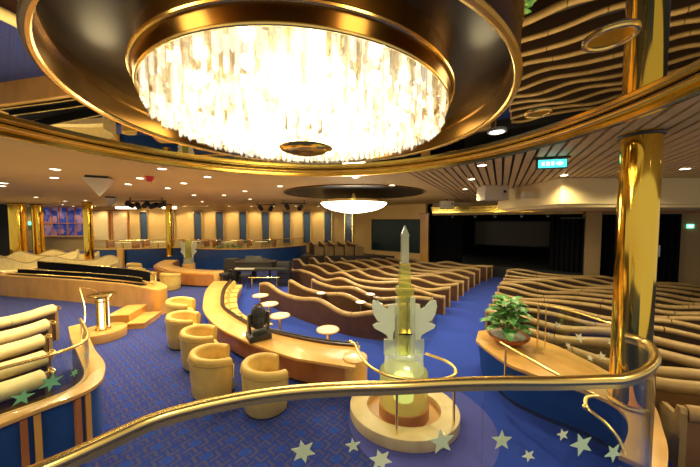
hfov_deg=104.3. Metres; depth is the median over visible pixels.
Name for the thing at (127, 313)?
wooden step
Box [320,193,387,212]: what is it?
chandelier
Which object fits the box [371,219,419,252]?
wall screen
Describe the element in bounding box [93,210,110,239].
wall panel
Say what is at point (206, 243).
dining chair
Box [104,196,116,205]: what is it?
pod
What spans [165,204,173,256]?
column
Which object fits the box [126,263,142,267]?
armchair
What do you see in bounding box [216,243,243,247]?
bush
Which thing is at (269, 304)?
cocktail table
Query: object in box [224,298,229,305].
cushion
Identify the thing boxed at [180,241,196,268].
glass sculpture
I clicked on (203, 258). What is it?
wall
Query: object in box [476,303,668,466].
partition
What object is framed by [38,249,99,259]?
bench
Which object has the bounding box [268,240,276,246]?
dining chair
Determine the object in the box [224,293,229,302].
cushion
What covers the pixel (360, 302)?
table
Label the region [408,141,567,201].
ceiling
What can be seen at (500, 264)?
floor
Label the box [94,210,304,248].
railing
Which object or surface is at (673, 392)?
bench seat
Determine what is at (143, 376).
floor
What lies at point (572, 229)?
curtain
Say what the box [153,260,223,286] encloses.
countertop
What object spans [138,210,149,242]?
window
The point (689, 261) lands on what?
wall
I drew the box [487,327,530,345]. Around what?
bowl
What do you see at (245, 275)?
stool
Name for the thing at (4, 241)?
wall
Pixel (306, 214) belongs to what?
window
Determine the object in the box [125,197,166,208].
bar
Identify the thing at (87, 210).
column
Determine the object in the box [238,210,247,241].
window
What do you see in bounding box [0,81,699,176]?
trim
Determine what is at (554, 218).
stage curtain
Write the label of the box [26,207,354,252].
wall
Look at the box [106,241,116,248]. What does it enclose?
dining chair
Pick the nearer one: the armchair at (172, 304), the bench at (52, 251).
the armchair at (172, 304)
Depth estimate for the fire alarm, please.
5.75 m
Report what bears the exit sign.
attached to the ceiling slats
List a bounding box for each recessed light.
[487,128,506,134]
[524,108,552,118]
[581,21,641,52]
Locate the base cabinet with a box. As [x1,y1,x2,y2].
[223,258,240,280]
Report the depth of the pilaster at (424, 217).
14.71 m
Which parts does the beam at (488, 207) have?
moulding, moulding, moulding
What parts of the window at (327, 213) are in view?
frame, pane, frame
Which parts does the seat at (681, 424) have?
backrest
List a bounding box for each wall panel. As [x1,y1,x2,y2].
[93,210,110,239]
[111,210,129,239]
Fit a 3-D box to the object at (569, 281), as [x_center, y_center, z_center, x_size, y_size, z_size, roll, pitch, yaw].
[8.809,1.944,9.227,6.174,0.669,0.550,2,3,34]
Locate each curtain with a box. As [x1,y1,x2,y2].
[462,214,549,258]
[549,214,581,269]
[558,217,584,274]
[600,213,681,281]
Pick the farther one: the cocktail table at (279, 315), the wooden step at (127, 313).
the wooden step at (127, 313)
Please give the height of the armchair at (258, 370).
0.707 m
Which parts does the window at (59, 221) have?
sill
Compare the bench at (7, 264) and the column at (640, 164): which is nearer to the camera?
the column at (640, 164)
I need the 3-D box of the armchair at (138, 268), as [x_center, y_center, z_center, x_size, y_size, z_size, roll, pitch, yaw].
[-9.376,1.799,11.964,0.743,0.707,0.662,2,3,40]
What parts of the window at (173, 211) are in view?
pane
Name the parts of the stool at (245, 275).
seat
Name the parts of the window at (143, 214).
frame, pane, frame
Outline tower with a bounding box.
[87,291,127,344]
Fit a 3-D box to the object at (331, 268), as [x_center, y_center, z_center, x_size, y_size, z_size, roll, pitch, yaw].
[0.423,1.787,12.058,1.654,0.722,8.695,-2,4,-43]
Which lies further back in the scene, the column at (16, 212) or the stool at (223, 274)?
the column at (16, 212)
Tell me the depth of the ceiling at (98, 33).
1.67 m
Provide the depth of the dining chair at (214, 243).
16.24 m
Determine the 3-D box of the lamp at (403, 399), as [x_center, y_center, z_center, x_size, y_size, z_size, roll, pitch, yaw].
[0.740,2.120,3.761,0.280,0.300,0.280,0,3,0]
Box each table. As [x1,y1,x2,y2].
[252,293,267,303]
[261,301,277,325]
[270,312,289,329]
[316,325,338,338]
[356,300,365,311]
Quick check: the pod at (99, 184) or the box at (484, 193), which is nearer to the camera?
the pod at (99, 184)
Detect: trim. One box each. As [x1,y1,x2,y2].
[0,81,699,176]
[16,0,522,163]
[94,244,306,249]
[283,184,424,198]
[584,211,699,213]
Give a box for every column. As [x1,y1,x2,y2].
[6,203,27,254]
[30,204,45,254]
[81,202,94,259]
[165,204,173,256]
[605,128,667,413]
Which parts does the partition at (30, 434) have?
screen rail, handrail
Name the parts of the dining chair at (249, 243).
backrest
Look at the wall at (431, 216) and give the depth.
15.26 m
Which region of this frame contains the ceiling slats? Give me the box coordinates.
[409,95,699,201]
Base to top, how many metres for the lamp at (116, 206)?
0.200 m
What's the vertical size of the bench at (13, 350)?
0.813 m
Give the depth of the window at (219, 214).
17.93 m
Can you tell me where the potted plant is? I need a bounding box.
[480,294,534,345]
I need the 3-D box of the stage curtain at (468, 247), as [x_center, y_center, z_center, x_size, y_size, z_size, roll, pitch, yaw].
[9.530,-0.100,16.882,6.401,3.050,0.120,2,3,32]
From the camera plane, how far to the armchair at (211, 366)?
4.03 m
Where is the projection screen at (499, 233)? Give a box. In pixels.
[474,221,549,247]
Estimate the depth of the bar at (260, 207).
13.42 m
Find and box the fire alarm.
[144,176,154,181]
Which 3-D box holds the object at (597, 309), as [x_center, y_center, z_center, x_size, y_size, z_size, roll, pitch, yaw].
[6.368,2.052,6.876,4.750,0.669,0.550,2,3,34]
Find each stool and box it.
[219,272,230,280]
[240,273,250,287]
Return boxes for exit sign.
[533,155,570,169]
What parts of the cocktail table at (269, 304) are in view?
stem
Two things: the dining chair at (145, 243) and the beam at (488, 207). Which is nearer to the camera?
the beam at (488, 207)
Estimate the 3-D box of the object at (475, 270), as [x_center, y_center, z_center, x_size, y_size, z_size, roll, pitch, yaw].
[3.291,1.726,13.426,5.840,0.719,1.231,2,4,41]
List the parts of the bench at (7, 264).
seat, panel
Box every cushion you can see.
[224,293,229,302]
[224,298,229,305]
[230,293,237,297]
[230,297,236,302]
[230,303,237,308]
[231,289,239,293]
[234,285,242,290]
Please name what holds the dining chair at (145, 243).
on the floor
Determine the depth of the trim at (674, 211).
10.03 m
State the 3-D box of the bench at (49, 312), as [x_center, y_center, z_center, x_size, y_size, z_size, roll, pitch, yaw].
[-7.309,2.051,5.319,0.668,0.813,2.233,1,3,27]
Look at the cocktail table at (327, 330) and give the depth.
5.39 m
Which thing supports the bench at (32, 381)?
on the floor at (143, 376)
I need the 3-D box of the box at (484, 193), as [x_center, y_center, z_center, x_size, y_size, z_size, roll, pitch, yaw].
[3.950,-1.118,7.547,0.640,0.400,0.520,0,3,0]
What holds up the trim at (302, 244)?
on the wall at (203, 258)
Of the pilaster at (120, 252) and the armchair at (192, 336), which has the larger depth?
the pilaster at (120, 252)
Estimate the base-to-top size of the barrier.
0.680 m
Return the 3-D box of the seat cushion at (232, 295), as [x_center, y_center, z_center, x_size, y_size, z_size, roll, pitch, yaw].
[-3.773,2.021,8.691,0.315,0.125,0.478,-1,3,-20]
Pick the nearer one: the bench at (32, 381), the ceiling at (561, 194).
the bench at (32, 381)
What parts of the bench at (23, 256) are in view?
panel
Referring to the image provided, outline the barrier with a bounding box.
[248,277,279,293]
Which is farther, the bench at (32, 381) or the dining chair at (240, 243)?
the dining chair at (240, 243)
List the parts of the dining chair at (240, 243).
backrest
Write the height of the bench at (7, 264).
0.992 m
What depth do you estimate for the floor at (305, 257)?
15.94 m
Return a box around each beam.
[431,201,582,214]
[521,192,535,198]
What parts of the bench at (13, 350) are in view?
backrest, panel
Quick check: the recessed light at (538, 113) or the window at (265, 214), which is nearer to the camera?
the recessed light at (538, 113)
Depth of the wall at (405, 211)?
16.45 m
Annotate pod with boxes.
[81,175,114,195]
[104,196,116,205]
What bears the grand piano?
on the floor at (143, 376)
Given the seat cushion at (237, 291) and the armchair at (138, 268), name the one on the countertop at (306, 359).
the seat cushion at (237, 291)
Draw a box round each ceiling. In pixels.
[0,0,699,169]
[0,136,462,206]
[36,0,511,122]
[285,185,422,198]
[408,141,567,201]
[498,178,699,210]
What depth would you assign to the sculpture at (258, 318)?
5.00 m
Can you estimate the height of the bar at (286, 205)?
0.483 m
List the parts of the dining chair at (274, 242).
backrest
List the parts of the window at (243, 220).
frame, pane, frame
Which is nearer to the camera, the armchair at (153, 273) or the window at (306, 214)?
the armchair at (153, 273)
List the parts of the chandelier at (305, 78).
bulb, bulb, bulb, bulb, bulb, bulb, bulb, bulb, bulb, bulb, finial stem, bulb, bulb, bulb, bulb, bulb, bulb, bulb, bulb, bulb, bulb, bulb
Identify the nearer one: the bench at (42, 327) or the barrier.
the bench at (42, 327)
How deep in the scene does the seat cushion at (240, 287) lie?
9.79 m
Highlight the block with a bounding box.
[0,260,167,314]
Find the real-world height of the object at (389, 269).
0.719 m
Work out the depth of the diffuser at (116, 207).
16.30 m
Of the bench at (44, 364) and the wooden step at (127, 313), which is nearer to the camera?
the bench at (44, 364)
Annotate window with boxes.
[43,206,94,236]
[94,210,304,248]
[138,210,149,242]
[172,210,175,242]
[192,210,202,242]
[214,210,224,241]
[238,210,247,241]
[260,210,269,242]
[302,210,310,242]
[323,210,331,242]
[344,213,352,242]
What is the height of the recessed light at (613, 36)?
0.028 m
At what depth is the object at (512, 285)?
7.86 m
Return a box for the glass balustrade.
[27,332,661,466]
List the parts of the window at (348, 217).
frame, frame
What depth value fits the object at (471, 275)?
11.86 m
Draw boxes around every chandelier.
[125,0,454,156]
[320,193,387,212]
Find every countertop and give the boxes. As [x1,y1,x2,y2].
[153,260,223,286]
[203,279,366,382]
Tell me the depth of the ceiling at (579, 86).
2.02 m
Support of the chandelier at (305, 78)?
hanging from the ceiling at (98, 33)
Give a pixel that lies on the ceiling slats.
(595, 155)
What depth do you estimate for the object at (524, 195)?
6.82 m
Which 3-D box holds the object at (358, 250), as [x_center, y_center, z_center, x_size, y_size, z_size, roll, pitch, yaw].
[0.297,0.876,16.903,0.550,0.799,1.493,-1,3,-21]
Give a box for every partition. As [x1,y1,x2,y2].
[0,287,104,466]
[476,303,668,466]
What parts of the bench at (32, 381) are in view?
backrest, panel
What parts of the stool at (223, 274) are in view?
seat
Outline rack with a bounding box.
[277,261,291,285]
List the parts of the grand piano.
leg, lid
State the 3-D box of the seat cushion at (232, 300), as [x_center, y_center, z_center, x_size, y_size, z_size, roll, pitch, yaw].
[-3.550,2.046,8.143,0.312,0.125,0.483,-1,3,-23]
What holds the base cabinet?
on the floor at (143, 376)
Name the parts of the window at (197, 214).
frame, pane, frame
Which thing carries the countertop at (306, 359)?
on the floor at (143, 376)
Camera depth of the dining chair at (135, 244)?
15.86 m
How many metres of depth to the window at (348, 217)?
17.93 m
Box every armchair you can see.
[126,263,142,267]
[128,267,145,269]
[144,270,156,280]
[159,273,181,290]
[165,296,195,314]
[165,310,200,349]
[179,324,218,371]
[188,343,235,400]
[240,352,288,419]
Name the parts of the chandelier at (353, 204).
lamp shade, plate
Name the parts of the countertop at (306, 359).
backrest, rail, post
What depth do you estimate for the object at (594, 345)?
4.73 m
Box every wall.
[0,204,8,255]
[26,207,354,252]
[94,245,305,269]
[355,204,427,261]
[428,204,434,261]
[583,211,699,284]
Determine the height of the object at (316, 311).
0.720 m
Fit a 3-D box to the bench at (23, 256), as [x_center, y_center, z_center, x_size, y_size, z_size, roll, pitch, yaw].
[-16.312,1.329,13.380,5.519,1.017,0.862,0,3,2]
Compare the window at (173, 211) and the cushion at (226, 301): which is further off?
the window at (173, 211)
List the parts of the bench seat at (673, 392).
backrest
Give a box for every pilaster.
[116,249,124,266]
[419,213,429,261]
[583,211,603,274]
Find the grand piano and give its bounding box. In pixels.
[233,256,276,283]
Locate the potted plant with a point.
(510, 336)
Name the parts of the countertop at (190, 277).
post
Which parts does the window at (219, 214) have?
frame, pane, frame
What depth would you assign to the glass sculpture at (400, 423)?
3.61 m
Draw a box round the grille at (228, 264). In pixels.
[224,260,235,277]
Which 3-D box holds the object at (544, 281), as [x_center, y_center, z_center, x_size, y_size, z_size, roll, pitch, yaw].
[8.321,1.965,8.757,5.889,0.671,0.550,2,3,34]
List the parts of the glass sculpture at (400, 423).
guard post, guard rail, glass rod, glass rod, guard post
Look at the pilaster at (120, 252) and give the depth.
14.91 m
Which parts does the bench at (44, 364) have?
backrest, panel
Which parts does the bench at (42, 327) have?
backrest, panel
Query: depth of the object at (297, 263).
9.64 m
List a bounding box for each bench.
[0,250,79,261]
[0,255,121,273]
[0,304,61,340]
[0,319,55,359]
[0,333,51,362]
[0,348,55,395]
[0,367,55,413]
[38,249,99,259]
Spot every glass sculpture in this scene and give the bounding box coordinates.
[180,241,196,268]
[349,255,459,452]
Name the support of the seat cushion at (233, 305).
on the countertop at (306, 359)
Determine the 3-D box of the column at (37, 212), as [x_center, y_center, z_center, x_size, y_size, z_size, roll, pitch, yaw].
[-17.550,-0.177,15.308,0.540,2.944,0.540,0,3,0]
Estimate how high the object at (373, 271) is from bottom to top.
0.723 m
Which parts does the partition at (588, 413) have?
post, screen post, screen post, handrail, screen rail, hooked knob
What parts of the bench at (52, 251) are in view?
panel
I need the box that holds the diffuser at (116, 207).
[116,207,135,208]
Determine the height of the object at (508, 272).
0.670 m
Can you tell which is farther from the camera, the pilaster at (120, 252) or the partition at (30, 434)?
the pilaster at (120, 252)
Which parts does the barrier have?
rail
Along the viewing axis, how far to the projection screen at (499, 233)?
15.40 m
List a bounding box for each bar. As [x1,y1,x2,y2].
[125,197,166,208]
[255,202,275,211]
[281,200,306,210]
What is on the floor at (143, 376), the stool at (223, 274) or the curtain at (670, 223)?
the stool at (223, 274)
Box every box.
[440,199,453,207]
[477,185,508,200]
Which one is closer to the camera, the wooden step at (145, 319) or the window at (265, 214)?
the wooden step at (145, 319)
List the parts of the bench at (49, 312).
backrest, panel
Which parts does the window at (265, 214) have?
frame, pane, frame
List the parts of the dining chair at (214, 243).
backrest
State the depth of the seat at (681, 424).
2.88 m
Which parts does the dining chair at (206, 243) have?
backrest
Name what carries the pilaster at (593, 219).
on the floor at (143, 376)
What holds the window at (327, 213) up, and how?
in the wall at (183, 215)
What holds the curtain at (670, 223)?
hanging from the wall at (689, 261)
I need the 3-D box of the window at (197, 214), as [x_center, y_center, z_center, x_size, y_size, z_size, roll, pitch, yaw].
[-10.019,-0.462,17.898,0.580,2.180,0.200,0,3,0]
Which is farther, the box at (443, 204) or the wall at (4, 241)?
the wall at (4, 241)
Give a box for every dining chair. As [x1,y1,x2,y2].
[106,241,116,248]
[130,241,139,247]
[142,239,151,247]
[201,239,209,247]
[212,239,219,247]
[234,239,242,247]
[247,239,255,247]
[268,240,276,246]
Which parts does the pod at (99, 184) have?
mounting plate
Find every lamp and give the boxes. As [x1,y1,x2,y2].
[115,205,135,208]
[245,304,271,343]
[393,371,413,403]
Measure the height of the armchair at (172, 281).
0.707 m
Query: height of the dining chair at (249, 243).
0.882 m
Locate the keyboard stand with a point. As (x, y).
(262, 269)
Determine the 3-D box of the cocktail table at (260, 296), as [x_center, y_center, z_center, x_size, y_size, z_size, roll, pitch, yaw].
[-2.600,2.062,7.903,0.458,0.554,0.458,0,3,0]
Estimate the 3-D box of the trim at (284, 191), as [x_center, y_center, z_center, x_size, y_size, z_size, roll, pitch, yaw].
[0.130,-1.375,9.347,4.700,0.050,4.700,0,3,0]
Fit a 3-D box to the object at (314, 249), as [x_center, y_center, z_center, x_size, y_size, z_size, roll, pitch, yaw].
[-2.103,0.875,16.903,0.550,0.799,1.493,-1,3,-21]
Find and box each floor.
[0,265,672,466]
[300,252,393,263]
[432,254,581,277]
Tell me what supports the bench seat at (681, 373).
on the floor at (143, 376)
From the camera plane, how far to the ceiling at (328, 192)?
8.96 m
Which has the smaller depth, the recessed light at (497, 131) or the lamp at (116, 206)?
the recessed light at (497, 131)
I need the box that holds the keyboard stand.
[254,267,288,288]
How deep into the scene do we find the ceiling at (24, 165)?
6.72 m
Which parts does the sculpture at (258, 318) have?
yoke arm, yoke arm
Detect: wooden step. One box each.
[109,304,146,322]
[127,311,160,328]

